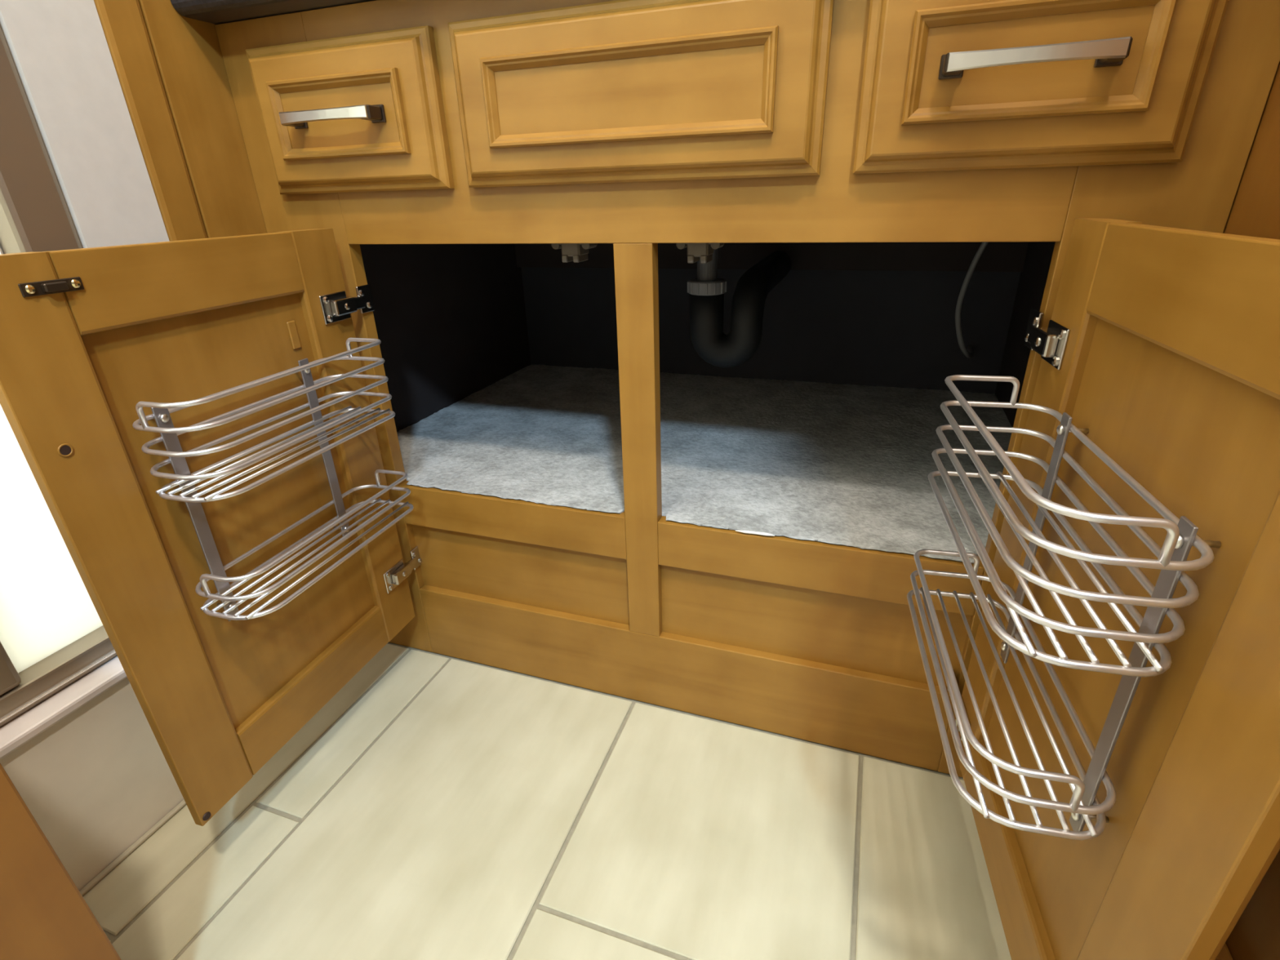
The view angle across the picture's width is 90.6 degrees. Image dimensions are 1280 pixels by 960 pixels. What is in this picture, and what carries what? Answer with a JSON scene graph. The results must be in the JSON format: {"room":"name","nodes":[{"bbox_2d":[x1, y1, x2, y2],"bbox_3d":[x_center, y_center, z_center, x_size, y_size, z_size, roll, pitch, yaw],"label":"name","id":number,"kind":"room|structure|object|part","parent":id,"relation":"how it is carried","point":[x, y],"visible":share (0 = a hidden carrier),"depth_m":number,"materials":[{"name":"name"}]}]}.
{"room":"bathroom","nodes":[
{"label":"bathroom","id":0,"kind":"room"},
{"bbox_2d":[0,0,169,248],"bbox_3d":[-0.621,-0.805,0.419,0.184,2.460,0.082,7,26,18],"label":"wall","id":1,"kind":"structure","parent":0,"point":[60,51],"depth_m":0.59,"materials":[{"name":"white paint"}]},
{"bbox_2d":[82,642,1011,959],"bbox_3d":[-0.037,0.752,0.001,3.500,0.060,3.300,7,26,18],"label":"floor","id":2,"kind":"structure","parent":0,"point":[436,806],"depth_m":0.70,"materials":[{"name":"beige tile"}]},
{"bbox_2d":[0,763,121,959],"bbox_3d":[-0.524,0.300,0.423,0.213,0.439,0.148,7,26,18],"label":"storage cabinet","id":3,"kind":"object","parent":2,"relation":"on","point":[44,915],"visible":1,"depth_m":0.43,"materials":[{"name":"brown wood"}]},
{"bbox_2d":[0,677,183,890],"bbox_3d":[-0.804,0.524,0.247,0.128,0.194,1.394,7,26,18],"label":"wall","id":4,"kind":"structure","parent":2,"relation":"on","point":[98,779],"depth_m":0.67,"materials":[{"name":"beige paint"}]},
{"bbox_2d":[0,655,127,759],"bbox_3d":[-0.809,0.430,0.205,0.144,0.012,1.394,7,26,18],"label":"trim","id":5,"kind":"structure","parent":4,"relation":"on","point":[23,728],"depth_m":0.63,"materials":[{"name":"stone"}]},
{"bbox_2d":[0,26,116,726],"bbox_3d":[-0.750,-0.465,-0.002,0.082,1.783,0.994,7,26,18],"label":"window","id":6,"kind":"structure","parent":5,"relation":"on","point":[53,634],"depth_m":0.62,"materials":[{"name":"glass"}]},
{"bbox_3d":[-0.629,-0.616,0.326,0.006,1.726,0.128,7,26,18],"label":"pane","id":7,"kind":"part","parent":6,"relation":"part of","materials":[{"name":"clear glass"}]},
{"bbox_3d":[-0.733,0.334,0.364,0.066,0.026,0.994,7,26,18],"label":"rail","id":8,"kind":"part","parent":6,"relation":"part of","materials":[{"name":"silver metal"}]},
{"bbox_2d":[79,799,186,896],"bbox_3d":[-0.738,0.618,0.265,0.006,0.004,1.394,7,26,18],"label":"trim","id":9,"kind":"structure","parent":2,"relation":"on","point":[94,882],"depth_m":0.70,"materials":[{"name":"beige"}]},
{"bbox_2d":[93,0,267,240],"bbox_3d":[-0.516,-0.724,0.547,0.054,2.200,0.142,7,26,18],"label":"end panel","id":10,"kind":"object","parent":2,"relation":"on","point":[170,67],"visible":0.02,"depth_m":0.68,"materials":[{"name":"brown wood"}]},
{"bbox_3d":[-0.532,-0.704,0.506,0.054,2.200,0.044,7,26,18],"label":"edge trim","id":11,"kind":"part","parent":10,"relation":"part of","materials":[{"name":"brown wood"}]},
{"bbox_2d":[0,0,1279,959],"bbox_3d":[0.028,-0.124,0.843,0.999,0.834,1.046,7,26,18],"label":"vanity cabinet","id":12,"kind":"object","parent":2,"relation":"on","point":[484,192],"visible":0.88,"depth_m":0.58,"materials":[{"name":"brown wood"}]},
{"bbox_3d":[-0.437,-0.144,0.472,0.006,0.010,0.042,6,26,16],"label":"strike plate","id":13,"kind":"part","parent":12,"relation":"part of","materials":[{"name":"brown metal"}]},
{"bbox_3d":[-0.413,-0.189,0.586,0.020,0.062,0.232,6,26,16],"label":"rail","id":14,"kind":"part","parent":12,"relation":"part of","materials":[{"name":"brown wood"}]},
{"bbox_3d":[-0.408,0.030,0.686,0.006,0.435,0.248,6,26,16],"label":"door","id":15,"kind":"part","parent":12,"relation":"part of","materials":[{"name":"brown wood"}]},
{"bbox_2d":[132,337,413,621],"bbox_3d":[-0.360,-0.003,0.664,0.091,0.240,0.250,6,26,16],"label":"wire rack","id":16,"kind":"object","parent":12,"relation":"attached to","point":[169,433],"visible":1,"depth_m":0.62,"materials":[{"name":"silver metal"}]},
{"bbox_2d":[170,0,375,24],"bbox_3d":[0.089,-0.583,0.802,0.962,0.032,0.710,7,26,18],"label":"countertop","id":17,"kind":"structure","parent":12,"relation":"on","point":[213,11],"depth_m":0.65,"materials":[{"name":"stone"}]},
{"bbox_3d":[0.094,-0.516,0.855,0.430,0.134,0.330,7,26,18],"label":"sink bowl","id":18,"kind":"object","parent":17,"relation":"attached to","visible":0},
{"bbox_2d":[687,248,791,368],"bbox_3d":[0.173,-0.368,1.053,0.119,0.300,0.330,7,26,18],"label":"trap","id":19,"kind":"object","parent":18,"relation":"attached to","point":[706,291],"visible":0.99,"depth_m":0.95,"materials":[{"name":"grey plastic"}]},
{"bbox_3d":[-0.370,-0.384,0.675,0.017,0.016,0.022,7,26,18],"label":"handle post","id":20,"kind":"part","parent":12,"relation":"part of","materials":[{"name":"silver metal"}]},
{"bbox_3d":[-0.400,0.248,0.785,0.020,0.061,0.232,6,26,16],"label":"rail","id":21,"kind":"part","parent":12,"relation":"part of","materials":[{"name":"brown wood"}]},
{"bbox_3d":[-0.326,-0.373,0.647,0.113,0.012,0.008,7,26,18],"label":"handle","id":22,"kind":"part","parent":12,"relation":"part of","materials":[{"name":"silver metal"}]},
{"bbox_3d":[-0.319,-0.382,0.665,0.167,0.075,0.007,7,26,18],"label":"panel moulding","id":23,"kind":"part","parent":12,"relation":"part of","materials":[{"name":"brown wood"}]},
{"bbox_3d":[-0.314,-0.387,0.676,0.235,0.143,0.019,7,26,18],"label":"drawer","id":24,"kind":"part","parent":12,"relation":"part of","materials":[{"name":"brown wood"}]},
{"bbox_3d":[-0.273,-0.373,0.642,0.017,0.016,0.022,7,26,18],"label":"handle post","id":25,"kind":"part","parent":12,"relation":"part of","materials":[{"name":"silver metal"}]},
{"bbox_3d":[-0.174,0.051,0.849,0.337,0.060,0.019,7,26,18],"label":"sill rail","id":26,"kind":"part","parent":12,"relation":"part of","materials":[{"name":"brown wood"}]},
{"bbox_3d":[-0.171,0.126,0.890,0.355,0.131,0.006,7,26,18],"label":"toe panel","id":27,"kind":"part","parent":12,"relation":"part of","materials":[{"name":"brown wood"}]},
{"bbox_3d":[-0.018,-0.345,0.566,0.276,0.075,0.007,7,26,18],"label":"panel moulding","id":28,"kind":"part","parent":12,"relation":"part of","materials":[{"name":"brown wood"}]},
{"bbox_3d":[-0.014,-0.351,0.577,0.356,0.143,0.019,7,26,18],"label":"false drawer","id":29,"kind":"part","parent":12,"relation":"part of","materials":[{"name":"brown wood"}]},
{"bbox_3d":[0.019,0.256,0.870,0.734,0.120,0.019,7,26,18],"label":"rail","id":30,"kind":"part","parent":12,"relation":"part of","materials":[{"name":"brown wood"}]},
{"bbox_3d":[0.000,-0.345,0.597,0.734,0.227,0.019,7,26,18],"label":"rail","id":31,"kind":"part","parent":12,"relation":"part of","materials":[{"name":"brown wood"}]},
{"bbox_2d":[396,364,1011,563],"bbox_3d":[0.095,-0.080,1.055,0.972,0.018,0.655,7,26,18],"label":"liner","id":32,"kind":"object","parent":12,"relation":"on","point":[836,464],"visible":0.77,"depth_m":0.96,"materials":[{"name":"grey carpet"}]},
{"bbox_3d":[0.197,0.170,0.768,0.373,0.131,0.006,7,26,18],"label":"toe panel","id":33,"kind":"part","parent":12,"relation":"part of","materials":[{"name":"brown wood"}]},
{"bbox_3d":[0.192,0.095,0.728,0.355,0.060,0.019,7,26,18],"label":"sill rail","id":34,"kind":"part","parent":12,"relation":"part of","materials":[{"name":"brown wood"}]},
{"bbox_3d":[0.235,-0.312,0.475,0.017,0.016,0.022,7,26,18],"label":"handle post","id":35,"kind":"part","parent":12,"relation":"part of","materials":[{"name":"silver metal"}]},
{"bbox_2d":[955,241,988,358],"bbox_3d":[0.547,-0.337,1.033,0.047,0.287,0.186,8,26,21],"label":"supply hose","id":36,"kind":"object","parent":12,"relation":"in","point":[968,353],"visible":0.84,"depth_m":1.00,"materials":[{"name":"grey"}]},
{"bbox_3d":[0.320,0.336,0.544,0.020,0.061,0.232,4,25,13],"label":"rail","id":37,"kind":"part","parent":12,"relation":"part of","materials":[{"name":"brown wood"}]},
{"bbox_3d":[0.279,-0.300,0.447,0.113,0.012,0.008,7,26,18],"label":"handle","id":38,"kind":"part","parent":12,"relation":"part of","materials":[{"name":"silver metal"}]},
{"bbox_3d":[0.286,-0.309,0.465,0.165,0.075,0.007,7,26,18],"label":"panel moulding","id":39,"kind":"part","parent":12,"relation":"part of","materials":[{"name":"brown wood"}]},
{"bbox_3d":[0.290,-0.314,0.476,0.233,0.143,0.019,7,26,18],"label":"drawer","id":40,"kind":"part","parent":12,"relation":"part of","materials":[{"name":"brown wood"}]},
{"bbox_2d":[906,374,1221,839],"bbox_3d":[0.267,0.077,0.446,0.095,0.240,0.250,4,25,13],"label":"wire rack","id":41,"kind":"object","parent":12,"relation":"attached to","point":[1084,806],"visible":1,"depth_m":0.39,"materials":[{"name":"silver metal"}]},
{"bbox_3d":[0.332,-0.300,0.442,0.017,0.016,0.022,7,26,18],"label":"handle post","id":42,"kind":"part","parent":12,"relation":"part of","materials":[{"name":"silver metal"}]},
{"bbox_3d":[0.316,0.118,0.444,0.006,0.435,0.248,4,25,13],"label":"door","id":43,"kind":"part","parent":12,"relation":"part of","materials":[{"name":"brown wood"}]},
{"bbox_3d":[0.307,-0.101,0.345,0.020,0.062,0.232,4,25,13],"label":"rail","id":44,"kind":"part","parent":12,"relation":"part of","materials":[{"name":"brown wood"}]},
{"bbox_2d":[1215,61,1279,959],"bbox_3d":[0.669,-0.596,0.188,0.510,2.200,1.364,7,26,18],"label":"tall cabinet","id":45,"kind":"object","parent":2,"relation":"on","point":[1255,211],"visible":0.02,"depth_m":0.43,"materials":[{"name":"brown wood"}]},
{"bbox_3d":[0.327,0.446,0.329,0.012,0.206,0.425,7,26,18],"label":"rail","id":46,"kind":"part","parent":45,"relation":"part of","materials":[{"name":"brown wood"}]}
]}

